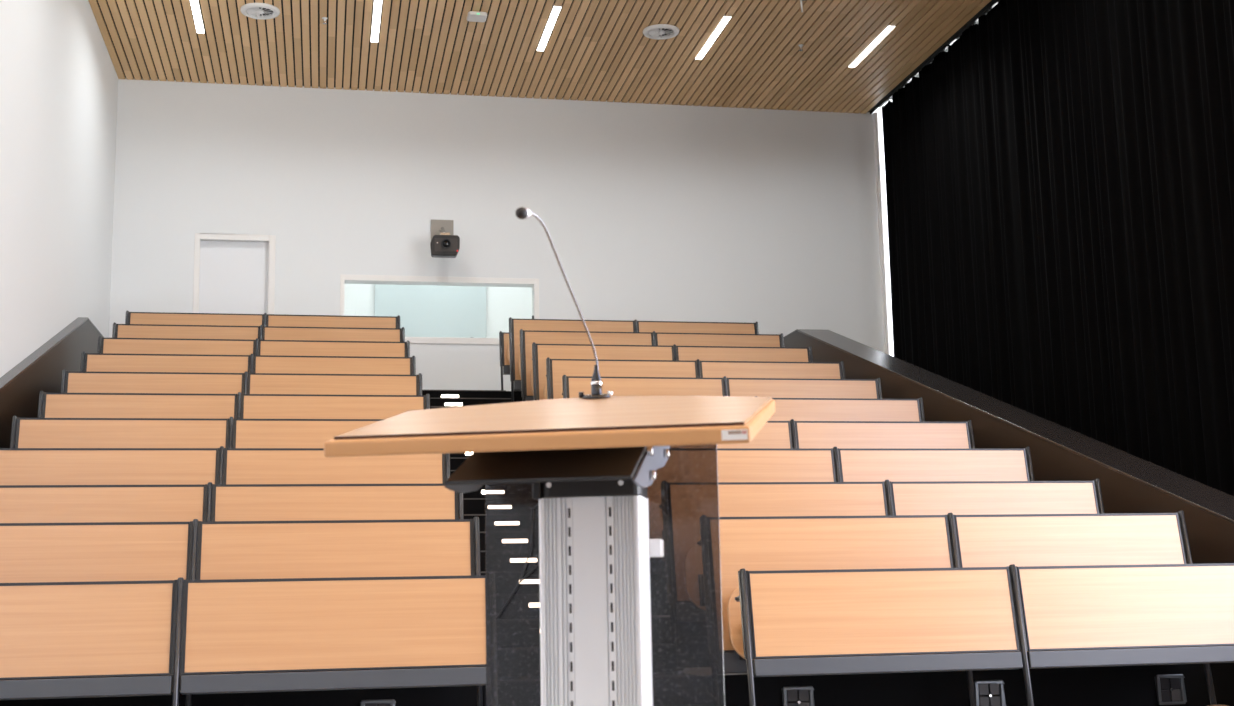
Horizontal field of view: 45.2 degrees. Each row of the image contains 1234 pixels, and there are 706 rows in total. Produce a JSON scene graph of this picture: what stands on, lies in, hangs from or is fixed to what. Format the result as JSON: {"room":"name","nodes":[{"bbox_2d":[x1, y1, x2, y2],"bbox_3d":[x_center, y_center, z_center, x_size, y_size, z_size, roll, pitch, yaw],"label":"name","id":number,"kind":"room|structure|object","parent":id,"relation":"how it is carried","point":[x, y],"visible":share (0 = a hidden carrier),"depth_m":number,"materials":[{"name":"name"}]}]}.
{"room":"lecture hall","nodes":[
{"label":"lecture hall","id":0,"kind":"room"},
{"bbox_2d":[0,0,117,377],"bbox_3d":[-3.517,-1.996,4.650,0.200,7.578,26.100,1,-10,-11],"label":"wall","id":1,"kind":"structure","parent":0,"point":[59,78],"depth_m":13.63,"materials":[{"name":"white paint"}]},
{"bbox_2d":[344,284,531,337],"bbox_3d":[-2.377,-0.669,19.330,3.800,3.450,1.900,1,-10,-11],"label":"wall","id":2,"kind":"structure","parent":0,"point":[502,303],"depth_m":20.33,"materials":[{"name":"white paint"}]},
{"bbox_2d":[374,284,485,337],"bbox_3d":[-2.526,-0.486,20.115,1.505,2.950,0.045,1,-10,-11],"label":"window","id":3,"kind":"structure","parent":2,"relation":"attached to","point":[423,310],"depth_m":20.13,"materials":[{"name":"white"}]},
{"bbox_2d":[109,78,893,390],"bbox_3d":[-1.063,0.223,18.356,10.376,7.578,0.200,1,-10,-11],"label":"wall","id":4,"kind":"structure","parent":0,"point":[649,212],"depth_m":18.56,"materials":[{"name":"white paint"}]},
{"bbox_2d":[193,233,275,313],"bbox_3d":[-4.575,-0.348,17.705,0.942,2.171,0.132,1,-10,-11],"label":"door","id":5,"kind":"structure","parent":4,"relation":"in","point":[234,273],"depth_m":17.81,"materials":[{"name":"white paint"}]},
{"bbox_2d":[340,274,538,344],"bbox_3d":[-2.174,-0.509,18.252,2.428,0.839,0.212,1,-10,-11],"label":"window","id":6,"kind":"structure","parent":4,"relation":"in","point":[344,278],"depth_m":18.20,"materials":[{"name":"white paint"}]},
{"bbox_2d":[430,219,459,257],"bbox_3d":[-2.098,-1.409,18.029,0.369,0.566,0.569,1,-10,-11],"label":"projector","id":7,"kind":"object","parent":4,"relation":"attached to","point":[444,244],"visible":1,"depth_m":17.77,"materials":[{"name":"grey plastic"}]},
{"bbox_2d":[873,112,889,354],"bbox_3d":[3.465,-1.185,19.350,0.040,4.050,0.085,1,-10,-11],"label":"window","id":8,"kind":"structure","parent":4,"relation":"attached to","point":[875,115],"depth_m":19.39,"materials":[{"name":"white paint"}]},
{"bbox_2d":[88,0,997,113],"bbox_3d":[1.484,-5.486,6.341,10.176,0.274,25.900,1,-10,-11],"label":"ceiling","id":9,"kind":"structure","parent":0,"point":[595,50],"depth_m":17.08,"materials":[{"name":"brown wood"}]},
{"bbox_2d":[190,0,204,32],"bbox_3d":[-4.493,-3.675,15.830,0.086,0.037,1.320,1,-10,-11],"label":"recessed light","id":10,"kind":"object","parent":9,"relation":"in","point":[195,6],"visible":1,"depth_m":15.99,"materials":[{"name":"white plastic"}]},
{"bbox_2d":[240,3,279,19],"bbox_3d":[-3.820,-3.653,15.878,0.416,0.034,0.416,1,-10,-11],"label":"ceiling vent","id":11,"kind":"object","parent":9,"relation":"in","point":[262,11],"visible":1,"depth_m":15.85,"materials":[{"name":"white plastic"}]},
{"bbox_2d":[370,0,381,41],"bbox_3d":[-2.627,-3.651,16.198,0.086,0.037,1.320,1,-10,-11],"label":"recessed light","id":12,"kind":"object","parent":9,"relation":"in","point":[377,6],"visible":1,"depth_m":16.20,"materials":[{"name":"white plastic"}]},
{"bbox_2d":[467,11,486,21],"bbox_3d":[-1.520,-3.655,16.116,0.210,0.042,0.217,1,-10,-11],"label":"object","id":13,"kind":"object","parent":9,"relation":"attached to","point":[473,16],"visible":1,"depth_m":16.06,"materials":[{"name":"white plastic"}]},
{"bbox_2d":[536,4,561,50],"bbox_3d":[-0.764,-3.626,16.566,0.086,0.037,1.320,1,-10,-11],"label":"recessed light","id":14,"kind":"object","parent":9,"relation":"in","point":[554,13],"visible":1,"depth_m":16.50,"materials":[{"name":"white plastic"}]},
{"bbox_2d":[643,24,679,39],"bbox_3d":[0.495,-3.605,16.679,0.416,0.034,0.416,1,-10,-11],"label":"ceiling vent","id":15,"kind":"object","parent":9,"relation":"in","point":[657,31],"visible":1,"depth_m":16.65,"materials":[{"name":"grey metal"}]},
{"bbox_2d":[695,15,731,58],"bbox_3d":[1.091,-3.602,16.932,0.086,0.037,1.320,1,-10,-11],"label":"recessed light","id":16,"kind":"object","parent":9,"relation":"in","point":[725,19],"visible":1,"depth_m":16.86,"materials":[{"name":"white plastic"}]},
{"bbox_2d":[848,24,894,66],"bbox_3d":[2.961,-3.577,17.300,0.086,0.037,1.320,1,-10,-11],"label":"recessed light","id":17,"kind":"object","parent":9,"relation":"in","point":[876,41],"visible":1,"depth_m":17.29,"materials":[{"name":"white plastic"}]},
{"bbox_2d":[878,0,1233,495],"bbox_3d":[4.702,-0.671,13.450,0.099,7.478,11.990,1,-10,-11],"label":"curtain","id":18,"kind":"object","parent":9,"relation":"hanging from","point":[1059,178],"visible":0.56,"depth_m":14.40,"materials":[{"name":"black fabric"}]},
{"bbox_2d":[0,391,1233,705],"bbox_3d":[1.287,0.510,6.424,10.376,3.428,28.500,1,-10,-11],"label":"floor","id":19,"kind":"structure","parent":0,"point":[1108,685],"depth_m":7.96,"materials":[{"name":"black"}]},
{"bbox_2d":[0,317,103,447],"bbox_3d":[-4.624,0.898,10.849,0.099,3.934,12.690,1,-10,-11],"label":"parapet","id":20,"kind":"object","parent":19,"relation":"on","point":[20,387],"visible":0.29,"depth_m":12.77,"materials":[{"name":"grey"}]},
{"bbox_2d":[10,416,383,447],"bbox_3d":[-2.596,0.959,9.925,2.834,1.086,0.449,1,-10,-11],"label":"bench","id":21,"kind":"object","parent":19,"relation":"on","point":[231,432],"visible":0.09,"depth_m":9.97,"materials":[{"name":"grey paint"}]},
{"bbox_2d":[0,446,449,484],"bbox_3d":[-2.416,1.101,9.007,2.834,1.086,0.449,1,-10,-11],"label":"bench","id":22,"kind":"object","parent":19,"relation":"on","point":[18,466],"visible":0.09,"depth_m":9.10,"materials":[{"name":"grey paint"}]},
{"bbox_2d":[0,482,463,522],"bbox_3d":[-2.237,1.243,8.088,2.834,1.086,0.449,1,-10,-11],"label":"bench","id":23,"kind":"object","parent":19,"relation":"on","point":[210,501],"visible":0.11,"depth_m":8.22,"materials":[{"name":"beige wood"}]},
{"bbox_2d":[38,391,429,418],"bbox_3d":[-2.775,0.817,10.844,2.834,1.086,0.449,1,-10,-11],"label":"bench","id":24,"kind":"object","parent":19,"relation":"on","point":[51,405],"visible":0.1,"depth_m":10.94,"materials":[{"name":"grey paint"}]},
{"bbox_2d":[0,517,482,705],"bbox_3d":[-2.058,1.365,7.173,2.834,1.126,0.449,1,-10,-11],"label":"bench","id":25,"kind":"object","parent":19,"relation":"on","point":[195,549],"visible":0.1,"depth_m":7.32,"materials":[{"name":"brown wood"}]},
{"bbox_2d":[61,370,421,394],"bbox_3d":[-2.954,0.675,11.762,2.834,1.086,0.449,1,-10,-11],"label":"bench","id":26,"kind":"object","parent":19,"relation":"on","point":[72,381],"visible":0.09,"depth_m":11.87,"materials":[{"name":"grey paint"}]},
{"bbox_2d":[0,575,485,705],"bbox_3d":[-1.921,1.545,6.464,2.834,1.123,0.393,1,-10,-11],"label":"bench","id":27,"kind":"object","parent":19,"relation":"on","point":[97,638],"visible":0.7,"depth_m":6.56,"materials":[{"name":"brown wood"}]},
{"bbox_2d":[80,352,415,374],"bbox_3d":[-3.134,0.533,12.681,2.834,1.086,0.449,1,-10,-11],"label":"bench","id":28,"kind":"object","parent":19,"relation":"on","point":[90,362],"visible":0.09,"depth_m":12.79,"materials":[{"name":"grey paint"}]},
{"bbox_2d":[97,336,409,356],"bbox_3d":[-3.313,0.391,13.600,2.834,1.086,0.449,1,-10,-11],"label":"bench","id":29,"kind":"object","parent":19,"relation":"on","point":[105,345],"visible":0.11,"depth_m":13.72,"materials":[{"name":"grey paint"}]},
{"bbox_2d":[112,322,404,341],"bbox_3d":[-3.492,0.249,14.518,2.834,1.086,0.449,1,-10,-11],"label":"bench","id":30,"kind":"object","parent":19,"relation":"on","point":[261,332],"visible":0.07,"depth_m":14.64,"materials":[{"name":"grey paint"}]},
{"bbox_2d":[125,310,399,327],"bbox_3d":[-3.671,0.106,15.437,2.834,1.086,0.449,1,-10,-11],"label":"bench","id":31,"kind":"object","parent":19,"relation":"on","point":[157,318],"visible":0.04,"depth_m":15.56,"materials":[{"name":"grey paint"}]},
{"bbox_2d":[360,699,395,705],"bbox_3d":[-1.193,1.814,7.403,0.176,0.164,0.022,1,-10,-11],"label":"power outlet","id":32,"kind":"object","parent":19,"relation":"attached to","point":[382,702],"visible":1,"depth_m":7.41,"materials":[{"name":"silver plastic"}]},
{"bbox_2d":[422,390,510,705],"bbox_3d":[-0.847,1.254,11.300,1.114,3.232,9.918,1,-10,-11],"label":"stairs","id":33,"kind":"structure","parent":19,"relation":"on","point":[474,501],"depth_m":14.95,"materials":[{"name":"black"}]},
{"bbox_2d":[441,395,458,397],"bbox_3d":[-1.790,0.463,15.891,0.184,0.028,0.005,1,-10,-11],"label":"lamp","id":34,"kind":"object","parent":33,"relation":"attached to","point":[442,396],"depth_m":15.89,"materials":[{"name":"white plastic"}]},
{"bbox_2d":[445,403,461,405],"bbox_3d":[-1.700,0.534,15.431,0.184,0.028,0.005,1,-10,-11],"label":"lamp","id":35,"kind":"object","parent":33,"relation":"attached to","point":[446,404],"depth_m":15.43,"materials":[{"name":"white plastic"}]},
{"bbox_2d":[499,331,509,389],"bbox_3d":[0.060,0.148,17.059,2.834,0.802,0.268,1,-10,-11],"label":"bench","id":36,"kind":"object","parent":19,"relation":"on","point":[504,351],"visible":0.07,"depth_m":16.87,"materials":[{"name":"beige wood"}]},
{"bbox_2d":[323,396,774,705],"bbox_3d":[-0.034,0.721,2.388,0.627,1.346,0.860,-2,-9,8],"label":"lectern","id":37,"kind":"object","parent":19,"relation":"on","point":[602,526],"visible":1,"depth_m":2.48,"materials":[{"name":"brown wood"}]},
{"bbox_2d":[446,447,645,484],"bbox_3d":[-0.100,0.155,2.203,0.268,0.088,0.190,-2,-9,8],"label":"cable tray","id":38,"kind":"object","parent":37,"relation":"on","point":[620,463],"depth_m":2.17,"materials":[{"name":"black metal"}]},
{"bbox_2d":[515,207,612,398],"bbox_3d":[-0.099,-0.072,2.478,0.058,0.273,0.350,-5,-10,23],"label":"gooseneck microphone","id":39,"kind":"object","parent":37,"relation":"on","point":[522,212],"visible":1,"depth_m":2.57,"materials":[{"name":"silver metal"}]},
{"bbox_2d":[515,207,527,218],"bbox_3d":[-0.152,-0.221,2.340,0.019,0.019,0.016,-7,-11,30],"label":"grille","id":40,"kind":"object","parent":39,"relation":"attached to","point":[522,212],"depth_m":2.34,"materials":[{"name":"black"}]},
{"bbox_2d":[591,384,601,394],"bbox_3d":[-0.036,0.065,2.594,0.019,0.018,0.019,-2,-9,8],"label":"socket","id":41,"kind":"object","parent":39,"relation":"attached to","point":[596,389],"depth_m":2.59,"materials":[{"name":"silver metal"}]},
{"bbox_2d":[728,430,745,433],"bbox_3d":[0.164,0.108,2.019,0.024,0.004,0.002,-2,-9,8],"label":"print","id":42,"kind":"object","parent":37,"relation":"on","point":[734,432],"depth_m":2.02},
{"bbox_2d":[509,317,758,401],"bbox_3d":[0.228,0.158,16.206,2.834,1.086,0.449,1,-10,-11],"label":"bench","id":43,"kind":"object","parent":19,"relation":"on","point":[515,325],"visible":0.15,"depth_m":16.27,"materials":[{"name":"brown wood"}]},
{"bbox_2d":[520,329,783,400],"bbox_3d":[0.407,0.300,15.287,2.834,1.086,0.449,1,-10,-11],"label":"bench","id":44,"kind":"object","parent":19,"relation":"on","point":[527,337],"visible":0.14,"depth_m":15.35,"materials":[{"name":"brown wood"}]},
{"bbox_2d":[532,342,812,399],"bbox_3d":[0.587,0.442,14.369,2.834,1.086,0.449,1,-10,-11],"label":"bench","id":45,"kind":"object","parent":19,"relation":"on","point":[540,352],"visible":0.12,"depth_m":14.45,"materials":[{"name":"brown wood"}]},
{"bbox_2d":[546,357,844,398],"bbox_3d":[0.766,0.584,13.450,2.834,1.086,0.449,1,-10,-11],"label":"bench","id":46,"kind":"object","parent":19,"relation":"on","point":[555,368],"visible":0.09,"depth_m":13.55,"materials":[{"name":"brown wood"}]},
{"bbox_2d":[562,375,881,398],"bbox_3d":[0.945,0.726,12.531,2.834,1.086,0.449,1,-10,-11],"label":"bench","id":47,"kind":"object","parent":19,"relation":"on","point":[572,385],"visible":0.08,"depth_m":12.65,"materials":[{"name":"brown wood"}]},
{"bbox_2d":[781,686,814,705],"bbox_3d":[0.958,1.842,7.827,0.176,0.164,0.022,1,-10,-11],"label":"power outlet","id":48,"kind":"object","parent":19,"relation":"attached to","point":[789,693],"visible":1,"depth_m":7.83,"materials":[{"name":"grey plastic"}]},
{"bbox_2d":[755,396,924,421],"bbox_3d":[1.125,0.868,11.613,2.834,1.086,0.449,1,-10,-11],"label":"bench","id":49,"kind":"object","parent":19,"relation":"on","point":[786,409],"visible":0.05,"depth_m":11.88,"materials":[{"name":"brown wood"}]},
{"bbox_2d":[717,419,974,448],"bbox_3d":[1.304,1.010,10.694,2.834,1.086,0.449,1,-10,-11],"label":"bench","id":50,"kind":"object","parent":19,"relation":"on","point":[774,434],"visible":0.07,"depth_m":10.91,"materials":[{"name":"brown wood"}]},
{"bbox_2d":[717,447,1033,481],"bbox_3d":[1.483,1.152,9.776,2.834,1.086,0.449,1,-10,-11],"label":"bench","id":51,"kind":"object","parent":19,"relation":"on","point":[834,464],"visible":0.07,"depth_m":9.94,"materials":[{"name":"brown wood"}]},
{"bbox_2d":[718,479,1103,516],"bbox_3d":[1.663,1.294,8.857,2.834,1.086,0.449,1,-10,-11],"label":"bench","id":52,"kind":"object","parent":19,"relation":"on","point":[736,499],"visible":0.11,"depth_m":9.00,"materials":[{"name":"brown wood"}]},
{"bbox_2d":[719,511,1216,705],"bbox_3d":[1.841,1.417,7.942,2.834,1.126,0.449,1,-10,-11],"label":"bench","id":53,"kind":"object","parent":19,"relation":"on","point":[769,543],"visible":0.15,"depth_m":8.02,"materials":[{"name":"brown wood"}]},
{"bbox_2d":[735,563,1233,705],"bbox_3d":[1.979,1.596,7.233,2.834,1.123,0.393,1,-10,-11],"label":"bench","id":54,"kind":"object","parent":19,"relation":"on","point":[902,620],"visible":1,"depth_m":7.24,"materials":[{"name":"brown wood"}]},
{"bbox_2d":[973,680,1005,705],"bbox_3d":[2.019,1.856,8.036,0.176,0.164,0.022,1,-10,-11],"label":"power outlet","id":55,"kind":"object","parent":19,"relation":"attached to","point":[980,686],"visible":0.99,"depth_m":8.04,"materials":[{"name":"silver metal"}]},
{"bbox_2d":[784,329,1233,563],"bbox_3d":[3.036,0.999,12.360,0.374,3.934,12.690,1,-10,-11],"label":"parapet","id":56,"kind":"object","parent":19,"relation":"on","point":[1129,483],"visible":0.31,"depth_m":10.88,"materials":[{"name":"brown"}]},
{"bbox_2d":[1154,674,1186,704],"bbox_3d":[3.079,1.870,8.245,0.176,0.164,0.022,1,-10,-11],"label":"power outlet","id":57,"kind":"object","parent":19,"relation":"attached to","point":[1176,682],"visible":1,"depth_m":8.24,"materials":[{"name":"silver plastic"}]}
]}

